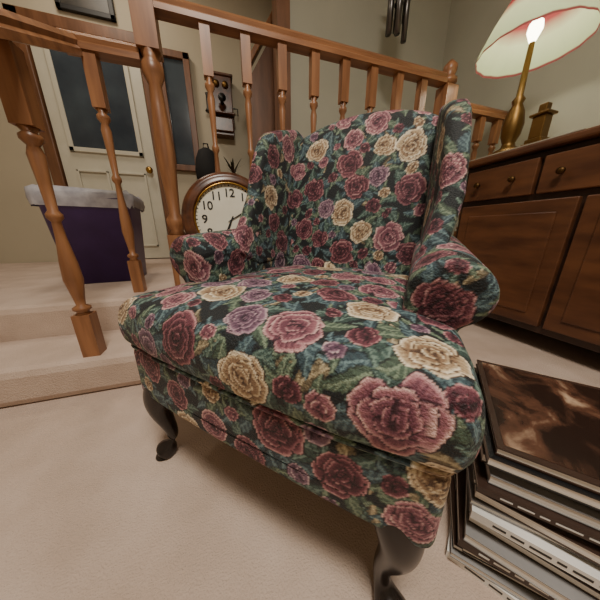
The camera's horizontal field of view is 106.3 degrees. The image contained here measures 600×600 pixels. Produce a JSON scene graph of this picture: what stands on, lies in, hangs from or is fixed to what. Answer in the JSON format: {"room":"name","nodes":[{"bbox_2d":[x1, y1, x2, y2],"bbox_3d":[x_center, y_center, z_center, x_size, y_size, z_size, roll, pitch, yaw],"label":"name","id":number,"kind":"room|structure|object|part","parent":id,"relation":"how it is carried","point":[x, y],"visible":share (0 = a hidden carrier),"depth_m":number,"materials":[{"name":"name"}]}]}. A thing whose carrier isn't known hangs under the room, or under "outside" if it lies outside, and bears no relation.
{"room":"living room","nodes":[
{"label":"living room","id":0,"kind":"room"},
{"bbox_2d":[0,258,174,342],"bbox_3d":[-2.041,-0.020,1.758,2.360,0.350,1.930,-5,18,-17],"label":"stair step","id":1,"kind":"structure","parent":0,"point":[35,300],"depth_m":1.12,"materials":[{"name":"carpet"}]},
{"bbox_2d":[24,184,146,283],"bbox_3d":[-1.318,-0.423,1.510,0.487,0.562,0.400,-7,18,-22],"label":"storage bin","id":2,"kind":"object","parent":1,"relation":"on","point":[91,224],"visible":0.81,"depth_m":1.36,"materials":[{"name":"purple fabric"}]},
{"bbox_2d":[0,0,271,263],"bbox_3d":[-1.147,-1.803,2.632,4.900,3.250,0.100,-5,18,-17],"label":"wall","id":3,"kind":"structure","parent":0,"point":[25,235],"depth_m":2.35,"materials":[{"name":"beige paint"}]},
{"bbox_2d":[54,0,116,22],"bbox_3d":[-1.935,-2.765,1.997,0.440,0.360,0.035,-5,18,-17],"label":"picture frame","id":4,"kind":"object","parent":3,"relation":"attached to","point":[98,9],"visible":1,"depth_m":2.04,"materials":[{"name":"black"}]},
{"bbox_2d":[60,0,109,13],"bbox_3d":[-1.937,-2.767,2.003,0.360,0.280,0.020,-5,18,-17],"label":"print","id":5,"kind":"object","parent":4,"relation":"attached to","point":[94,6],"depth_m":2.04},
{"bbox_2d":[2,3,170,234],"bbox_3d":[-1.985,-1.491,2.344,1.020,2.120,0.080,-5,18,-17],"label":"door frame","id":6,"kind":"structure","parent":3,"relation":"attached to","point":[50,147],"depth_m":2.08,"materials":[{"name":"brown wood"}]},
{"bbox_2d":[30,45,169,257],"bbox_3d":[-1.984,-1.452,2.373,0.830,2.010,0.050,-5,18,-17],"label":"door","id":7,"kind":"structure","parent":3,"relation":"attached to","point":[135,185],"depth_m":2.36,"materials":[{"name":"paint"}]},
{"bbox_2d":[49,49,137,151],"bbox_3d":[-1.975,-1.917,2.201,0.550,0.780,0.020,-5,18,-17],"label":"glass pane","id":8,"kind":"object","parent":7,"relation":"attached to","point":[84,126],"visible":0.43,"depth_m":2.19,"materials":[{"name":"grey glass"}]},
{"bbox_2d":[43,48,158,245],"bbox_3d":[-1.973,-1.471,2.331,0.630,1.790,0.027,-5,18,-17],"label":"trim","id":9,"kind":"structure","parent":7,"relation":"attached to","point":[72,147],"depth_m":2.27,"materials":[{"name":"paint"}]},
{"bbox_2d":[146,166,152,172],"bbox_3d":[-1.628,-1.405,2.440,0.068,0.068,0.075,-5,18,-17],"label":"door knob","id":10,"kind":"object","parent":7,"relation":"attached to","point":[148,169],"depth_m":2.41,"materials":[{"name":"gold metal"}]},
{"bbox_2d":[163,57,194,164],"bbox_3d":[-1.303,-2.008,2.446,0.190,0.950,0.030,-5,18,-17],"label":"pane","id":11,"kind":"object","parent":3,"relation":"attached to","point":[173,68],"visible":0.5,"depth_m":2.42,"materials":[{"name":"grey glass"}]},
{"bbox_2d":[160,48,198,171],"bbox_3d":[-1.298,-1.999,2.433,0.350,1.080,0.060,-5,18,-17],"label":"frame","id":12,"kind":"object","parent":3,"relation":"attached to","point":[168,53],"visible":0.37,"depth_m":2.38,"materials":[{"name":"brown wood"}]},
{"bbox_2d":[205,71,237,139],"bbox_3d":[-0.850,-2.120,2.444,0.350,0.565,0.230,-5,18,-17],"label":"wall telephone","id":13,"kind":"object","parent":3,"relation":"attached to","point":[225,117],"visible":0.74,"depth_m":2.44,"materials":[{"name":"brown wood"}]},
{"bbox_2d":[251,11,271,67],"bbox_3d":[-0.268,-2.497,2.026,0.540,0.921,0.120,-5,18,-17],"label":"trim","id":14,"kind":"structure","parent":3,"relation":"attached to","point":[256,48],"depth_m":2.00,"materials":[{"name":"brown wood"}]},
{"bbox_2d":[179,275,184,284],"bbox_3d":[0.289,-0.313,2.460,2.540,0.500,1.930,-5,18,-17],"label":"floor","id":15,"kind":"structure","parent":0,"point":[182,281],"depth_m":1.16,"materials":[{"name":"carpet"}]},
{"bbox_2d":[181,172,248,234],"bbox_3d":[-0.363,-0.422,1.192,0.472,0.468,0.113,-7,18,-23],"label":"clock","id":16,"kind":"object","parent":15,"relation":"on","point":[215,201],"visible":0.48,"depth_m":1.13,"materials":[{"name":"brown wood"}]},
{"bbox_3d":[-0.864,-1.001,2.677,0.520,0.690,0.360,-5,18,-17],"label":"console table","id":17,"kind":"object","parent":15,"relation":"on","visible":0},
{"bbox_2d":[195,143,220,178],"bbox_3d":[-1.007,-1.488,2.447,0.260,0.375,0.182,-5,18,-17],"label":"backpack","id":18,"kind":"object","parent":17,"relation":"on","point":[204,161],"visible":0.71,"depth_m":2.38,"materials":[{"name":"fabric"}]},
{"bbox_2d":[223,156,240,173],"bbox_3d":[-0.771,-1.469,2.572,0.212,0.265,0.257,10,19,28],"label":"potted plant","id":19,"kind":"object","parent":17,"relation":"on","point":[231,167],"visible":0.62,"depth_m":2.52,"materials":[{"name":"green plant"}]},
{"bbox_2d":[250,46,274,150],"bbox_3d":[-0.268,-1.679,2.277,0.460,2.220,0.040,-5,18,-17],"label":"stair stringer","id":20,"kind":"object","parent":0,"point":[262,99],"depth_m":2.15,"materials":[{"name":"brown wood"}]},
{"bbox_2d":[0,316,599,599],"bbox_3d":[0.063,0.815,-0.461,4.900,0.050,3.870,-5,18,-17],"label":"floor","id":21,"kind":"structure","parent":0,"point":[89,510],"depth_m":0.51,"materials":[{"name":"carpet"}]},
{"bbox_2d":[0,0,507,357],"bbox_3d":[0.392,-0.780,1.167,2.703,1.750,0.646,-5,18,-17],"label":"railing","id":22,"kind":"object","parent":21,"relation":"on","point":[18,98],"depth_m":1.03,"materials":[{"name":"brown wood"}]},
{"bbox_2d":[0,330,140,407],"bbox_3d":[-1.727,0.339,0.754,2.300,0.150,0.330,-5,18,-17],"label":"stair step","id":23,"kind":"structure","parent":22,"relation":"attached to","point":[31,370],"depth_m":0.87,"materials":[{"name":"beige carpet"}]},
{"bbox_3d":[0.148,-1.348,1.210,1.640,0.060,0.065,-5,18,-17],"label":"handrail","id":24,"kind":"part","parent":22,"relation":"part of","materials":[{"name":"brown wood"}]},
{"bbox_3d":[1.298,-1.338,1.605,0.620,0.060,0.065,-5,18,-17],"label":"handrail","id":25,"kind":"part","parent":22,"relation":"part of","materials":[{"name":"brown wood"}]},
{"bbox_2d":[118,98,499,599],"bbox_3d":[0.055,-0.091,0.688,0.771,1.032,0.843,9,19,27],"label":"wingback armchair","id":26,"kind":"object","parent":21,"relation":"on","point":[316,337],"visible":1,"depth_m":0.38,"materials":[{"name":"multicoloured fabric"}]},
{"bbox_3d":[-0.370,0.320,0.620,0.094,0.271,0.077,-4,17,-13],"label":"leg","id":27,"kind":"part","parent":26,"relation":"part of","materials":[{"name":"brown wood"}]},
{"bbox_3d":[-0.213,-0.080,0.854,0.146,0.394,0.472,9,19,27],"label":"arm","id":28,"kind":"part","parent":26,"relation":"part of"},
{"bbox_2d":[118,265,484,473],"bbox_3d":[0.017,0.007,0.625,0.698,0.149,0.647,9,19,27],"label":"seat cushion","id":29,"kind":"object","parent":26,"relation":"on","point":[342,355],"depth_m":0.32,"materials":[{"name":"multicoloured fabric"}]},
{"bbox_3d":[0.145,0.400,0.357,0.077,0.271,0.097,-6,18,-20],"label":"leg","id":30,"kind":"part","parent":26,"relation":"part of","materials":[{"name":"brown wood"}]},
{"bbox_3d":[0.340,0.019,0.577,0.136,0.366,0.472,9,19,27],"label":"arm","id":31,"kind":"part","parent":26,"relation":"part of"},
{"bbox_2d":[445,360,599,599],"bbox_3d":[0.509,0.360,0.466,0.318,0.278,0.391,10,20,30],"label":"book stack","id":32,"kind":"object","parent":21,"relation":"on","point":[525,513],"visible":0.78,"depth_m":0.38,"materials":[{"name":"paper"}]},
{"bbox_2d":[472,463,475,484],"bbox_3d":[0.512,0.323,0.440,0.284,0.012,0.270,12,21,33],"label":"book","id":33,"kind":"object","parent":32,"relation":"on","point":[473,464],"depth_m":0.42,"materials":[{"name":"paper"}]},
{"bbox_2d":[445,526,518,599],"bbox_3d":[0.478,0.490,0.487,0.239,0.018,0.302,13,21,37],"label":"book","id":34,"kind":"object","parent":32,"relation":"on","point":[504,592],"depth_m":0.41,"materials":[{"name":"paper"}]},
{"bbox_2d":[454,474,520,582],"bbox_3d":[0.504,0.445,0.490,0.284,0.010,0.319,9,19,27],"label":"book","id":35,"kind":"object","parent":32,"relation":"on","point":[459,546],"depth_m":0.42,"materials":[{"name":"paper"}]},
{"bbox_2d":[450,509,544,599],"bbox_3d":[0.490,0.476,0.477,0.288,0.012,0.292,11,20,31],"label":"book","id":36,"kind":"object","parent":32,"relation":"on","point":[510,588],"depth_m":0.40,"materials":[{"name":"paper"}]},
{"bbox_2d":[449,475,548,599],"bbox_3d":[0.471,0.452,0.510,0.225,0.012,0.311,9,19,28],"label":"book","id":37,"kind":"object","parent":32,"relation":"on","point":[506,582],"depth_m":0.41,"materials":[{"name":"paper"}]},
{"bbox_2d":[456,468,554,599],"bbox_3d":[0.490,0.439,0.457,0.286,0.018,0.277,11,20,31],"label":"book","id":38,"kind":"object","parent":32,"relation":"on","point":[470,547],"depth_m":0.41,"materials":[{"name":"paper"}]},
{"bbox_2d":[463,468,595,599],"bbox_3d":[0.496,0.420,0.452,0.263,0.018,0.302,12,21,35],"label":"book","id":39,"kind":"object","parent":32,"relation":"on","point":[480,539],"depth_m":0.38,"materials":[{"name":"paper"}]},
{"bbox_2d":[467,464,599,566],"bbox_3d":[0.495,0.349,0.464,0.256,0.010,0.292,10,20,30],"label":"book","id":40,"kind":"object","parent":32,"relation":"on","point":[484,509],"depth_m":0.37,"materials":[{"name":"paper"}]},
{"bbox_2d":[468,511,599,599],"bbox_3d":[0.503,0.399,0.462,0.245,0.015,0.292,13,21,36],"label":"book","id":41,"kind":"object","parent":32,"relation":"on","point":[562,578],"depth_m":0.37,"materials":[{"name":"paper"}]},
{"bbox_2d":[470,504,599,590],"bbox_3d":[0.505,0.372,0.443,0.278,0.018,0.296,12,20,33],"label":"book","id":42,"kind":"object","parent":32,"relation":"on","point":[567,560],"depth_m":0.36,"materials":[{"name":"paper"}]},
{"bbox_2d":[474,367,597,510],"bbox_3d":[0.516,0.262,0.470,0.240,0.018,0.322,11,20,32],"label":"book","id":43,"kind":"object","parent":32,"relation":"on","point":[483,451],"depth_m":0.37,"materials":[{"name":"paper"}]},
{"bbox_2d":[473,451,599,545],"bbox_3d":[0.501,0.308,0.445,0.276,0.012,0.300,10,20,29],"label":"book","id":44,"kind":"object","parent":32,"relation":"on","point":[584,528],"depth_m":0.36,"materials":[{"name":"paper"}]},
{"bbox_2d":[474,484,599,565],"bbox_3d":[0.510,0.333,0.465,0.237,0.018,0.329,12,21,35],"label":"book","id":45,"kind":"object","parent":32,"relation":"on","point":[589,551],"depth_m":0.36,"materials":[{"name":"paper"}]},
{"bbox_2d":[475,372,599,510],"bbox_3d":[0.504,0.256,0.426,0.269,0.018,0.283,10,20,30],"label":"book","id":46,"kind":"object","parent":32,"relation":"on","point":[584,493],"depth_m":0.35,"materials":[{"name":"paper"}]},
{"bbox_2d":[484,463,599,530],"bbox_3d":[0.510,0.291,0.444,0.254,0.018,0.291,10,20,29],"label":"book","id":47,"kind":"object","parent":32,"relation":"on","point":[579,516],"depth_m":0.36,"materials":[{"name":"paper"}]},
{"bbox_2d":[456,125,599,352],"bbox_3d":[1.503,-0.244,1.140,0.624,1.040,1.220,-5,18,-17],"label":"base cabinet","id":48,"kind":"object","parent":21,"relation":"on","point":[530,213],"visible":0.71,"depth_m":1.13,"materials":[{"name":"brown wood"}]},
{"bbox_2d":[475,0,599,154],"bbox_3d":[1.226,-1.224,1.230,0.476,0.780,0.476,-5,18,-17],"label":"table lamp","id":49,"kind":"object","parent":48,"relation":"on","point":[530,35],"visible":0.89,"depth_m":1.23,"materials":[{"name":"white fabric"}]},
{"bbox_3d":[1.226,-1.406,1.174,0.064,0.100,0.064,-5,18,-17],"label":"bulb","id":50,"kind":"part","parent":49,"relation":"part of","materials":[{"name":"white glass"}]},
{"bbox_3d":[1.226,-1.463,1.157,0.476,0.280,0.476,-5,18,-17],"label":"lamp shade","id":51,"kind":"part","parent":49,"relation":"part of","materials":[{"name":"fabric"}]},
{"bbox_2d":[521,102,558,145],"bbox_3d":[1.237,-0.895,1.158,0.090,0.192,0.090,-5,18,-17],"label":"brass ornament","id":52,"kind":"object","parent":48,"relation":"on","point":[541,122],"visible":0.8,"depth_m":1.14,"materials":[{"name":"gold metal"}]},
{"bbox_2d":[290,0,451,138],"bbox_3d":[0.628,-1.898,2.085,1.530,2.750,0.100,-5,18,-17],"label":"wall partition","id":53,"kind":"structure","parent":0,"point":[361,24],"depth_m":1.94,"materials":[{"name":"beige paint"}]},
{"bbox_2d":[272,0,290,130],"bbox_3d":[-0.147,-1.824,1.844,0.100,2.750,0.160,-5,18,-17],"label":"trim","id":54,"kind":"structure","parent":53,"relation":"attached to","point":[280,8],"depth_m":1.79,"materials":[{"name":"brown wood"}]},
{"bbox_2d":[441,0,599,235],"bbox_3d":[2.023,-1.222,0.644,0.150,3.200,5.800,-5,18,-17],"label":"wall","id":55,"kind":"structure","parent":0,"point":[571,82],"depth_m":1.65,"materials":[{"name":"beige paint"}]},
{"bbox_3d":[-0.283,-2.580,-0.555,5.000,0.100,6.000,-5,18,-17],"label":"ceiling","id":56,"kind":"structure","parent":0,"visible":0},
{"bbox_2d":[385,0,409,43],"bbox_3d":[0.712,-2.506,1.510,0.164,1.250,0.160,-5,18,-17],"label":"wind chime","id":57,"kind":"object","parent":56,"relation":"hanging from","point":[398,12],"visible":1,"depth_m":1.61,"materials":[{"name":"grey metal"}]}
]}

